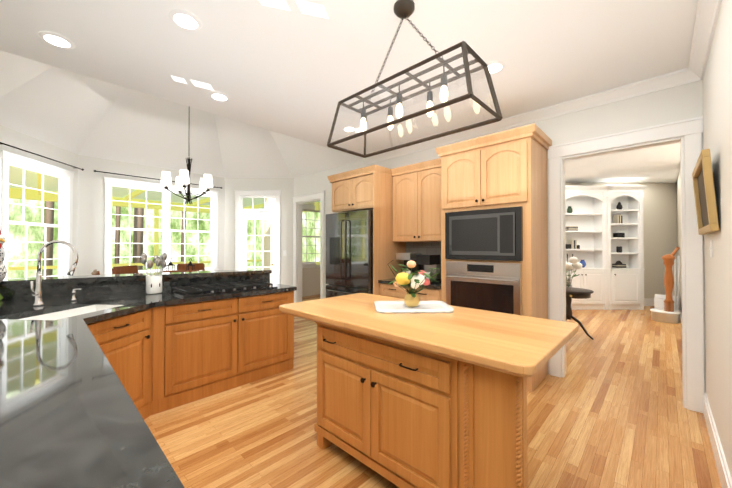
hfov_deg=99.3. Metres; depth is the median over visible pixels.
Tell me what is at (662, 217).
wall
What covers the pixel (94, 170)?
curtain rod
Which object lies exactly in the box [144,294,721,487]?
floor
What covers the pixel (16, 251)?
backdrop
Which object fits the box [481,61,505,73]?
recessed light
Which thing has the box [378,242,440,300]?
base cabinet
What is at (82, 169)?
curtain rod
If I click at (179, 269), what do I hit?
chair
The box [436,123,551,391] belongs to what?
tall cabinet
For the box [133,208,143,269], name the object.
trunk
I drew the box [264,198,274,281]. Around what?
wall
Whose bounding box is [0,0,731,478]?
wall
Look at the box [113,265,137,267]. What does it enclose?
chair
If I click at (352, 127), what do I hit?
recessed light
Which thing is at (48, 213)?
trunk
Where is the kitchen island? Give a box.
[279,260,577,487]
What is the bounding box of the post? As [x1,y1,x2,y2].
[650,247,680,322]
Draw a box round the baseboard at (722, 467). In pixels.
[644,298,731,487]
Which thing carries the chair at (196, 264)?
on the floor
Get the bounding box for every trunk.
[42,201,53,275]
[114,206,120,263]
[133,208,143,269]
[181,211,185,261]
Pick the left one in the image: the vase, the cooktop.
the cooktop
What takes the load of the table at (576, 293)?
on the floor
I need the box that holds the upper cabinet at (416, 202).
[391,158,440,241]
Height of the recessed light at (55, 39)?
0.008 m
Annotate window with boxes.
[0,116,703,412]
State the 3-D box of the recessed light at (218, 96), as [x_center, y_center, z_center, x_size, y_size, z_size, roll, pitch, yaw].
[-1.441,-1.444,3.056,0.188,0.008,0.188,0,-1,35]
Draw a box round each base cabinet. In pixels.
[0,240,296,487]
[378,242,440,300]
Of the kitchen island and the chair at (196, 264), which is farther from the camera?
the chair at (196, 264)
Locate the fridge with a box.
[326,210,372,297]
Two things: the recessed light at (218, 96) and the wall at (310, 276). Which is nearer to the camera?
the recessed light at (218, 96)
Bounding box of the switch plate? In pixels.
[709,240,712,256]
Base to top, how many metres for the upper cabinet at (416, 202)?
1.030 m
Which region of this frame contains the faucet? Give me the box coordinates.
[30,240,81,306]
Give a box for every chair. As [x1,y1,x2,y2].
[91,267,138,274]
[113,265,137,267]
[160,267,203,271]
[177,263,204,270]
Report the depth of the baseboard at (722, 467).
1.99 m
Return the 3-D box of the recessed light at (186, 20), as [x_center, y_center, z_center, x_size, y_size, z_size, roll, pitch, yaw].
[-1.176,-1.454,2.029,0.188,0.008,0.188,0,-1,35]
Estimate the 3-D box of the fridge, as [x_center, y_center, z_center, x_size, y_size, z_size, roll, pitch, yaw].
[-0.059,0.473,4.661,0.900,1.860,0.796,-1,-1,44]
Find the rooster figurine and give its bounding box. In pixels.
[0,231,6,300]
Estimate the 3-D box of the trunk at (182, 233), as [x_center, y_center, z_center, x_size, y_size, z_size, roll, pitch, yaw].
[-6.787,-3.331,11.654,0.158,10.402,0.283,0,-1,35]
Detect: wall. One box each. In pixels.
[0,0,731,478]
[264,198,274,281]
[302,202,319,296]
[565,171,681,310]
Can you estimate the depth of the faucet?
2.36 m
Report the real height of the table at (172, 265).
1.197 m
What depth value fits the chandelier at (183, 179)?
4.39 m
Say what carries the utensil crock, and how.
on the base cabinet at (96, 371)
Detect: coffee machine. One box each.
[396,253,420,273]
[415,254,440,282]
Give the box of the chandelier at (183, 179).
[161,107,212,203]
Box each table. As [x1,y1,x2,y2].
[166,258,194,270]
[566,257,593,339]
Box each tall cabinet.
[327,165,404,294]
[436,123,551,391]
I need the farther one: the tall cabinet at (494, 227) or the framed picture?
the tall cabinet at (494, 227)
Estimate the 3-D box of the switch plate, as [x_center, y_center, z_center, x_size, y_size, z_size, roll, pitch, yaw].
[2.381,0.032,2.148,0.013,0.115,0.070,-1,-1,44]
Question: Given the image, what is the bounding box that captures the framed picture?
[692,149,718,234]
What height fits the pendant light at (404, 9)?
0.797 m
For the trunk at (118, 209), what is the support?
on the ground
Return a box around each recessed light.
[38,31,75,48]
[169,10,201,30]
[209,92,229,100]
[342,126,356,131]
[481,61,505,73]
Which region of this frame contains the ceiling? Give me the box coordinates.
[0,0,697,182]
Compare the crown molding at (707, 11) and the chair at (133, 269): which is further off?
the chair at (133, 269)
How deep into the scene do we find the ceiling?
2.61 m
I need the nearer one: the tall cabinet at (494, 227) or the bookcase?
the tall cabinet at (494, 227)
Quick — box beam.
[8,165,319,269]
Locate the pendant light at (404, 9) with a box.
[327,0,502,157]
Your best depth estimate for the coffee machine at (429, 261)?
3.97 m
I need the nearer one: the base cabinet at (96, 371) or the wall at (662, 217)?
the base cabinet at (96, 371)
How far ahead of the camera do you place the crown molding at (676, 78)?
3.25 m
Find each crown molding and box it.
[362,68,685,163]
[686,0,721,83]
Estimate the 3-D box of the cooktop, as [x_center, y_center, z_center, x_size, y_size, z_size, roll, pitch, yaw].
[-1.466,0.451,3.228,0.520,0.045,0.920,-1,-1,44]
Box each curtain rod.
[0,142,83,170]
[94,170,221,188]
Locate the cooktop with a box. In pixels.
[166,280,277,297]
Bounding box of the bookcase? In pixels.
[565,185,646,309]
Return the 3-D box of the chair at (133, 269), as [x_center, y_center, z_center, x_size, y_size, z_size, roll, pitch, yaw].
[-3.071,0.856,3.863,0.517,1.080,0.426,1,-1,-43]
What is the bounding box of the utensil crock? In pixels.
[141,253,166,293]
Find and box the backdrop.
[8,198,319,277]
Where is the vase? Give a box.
[566,257,582,289]

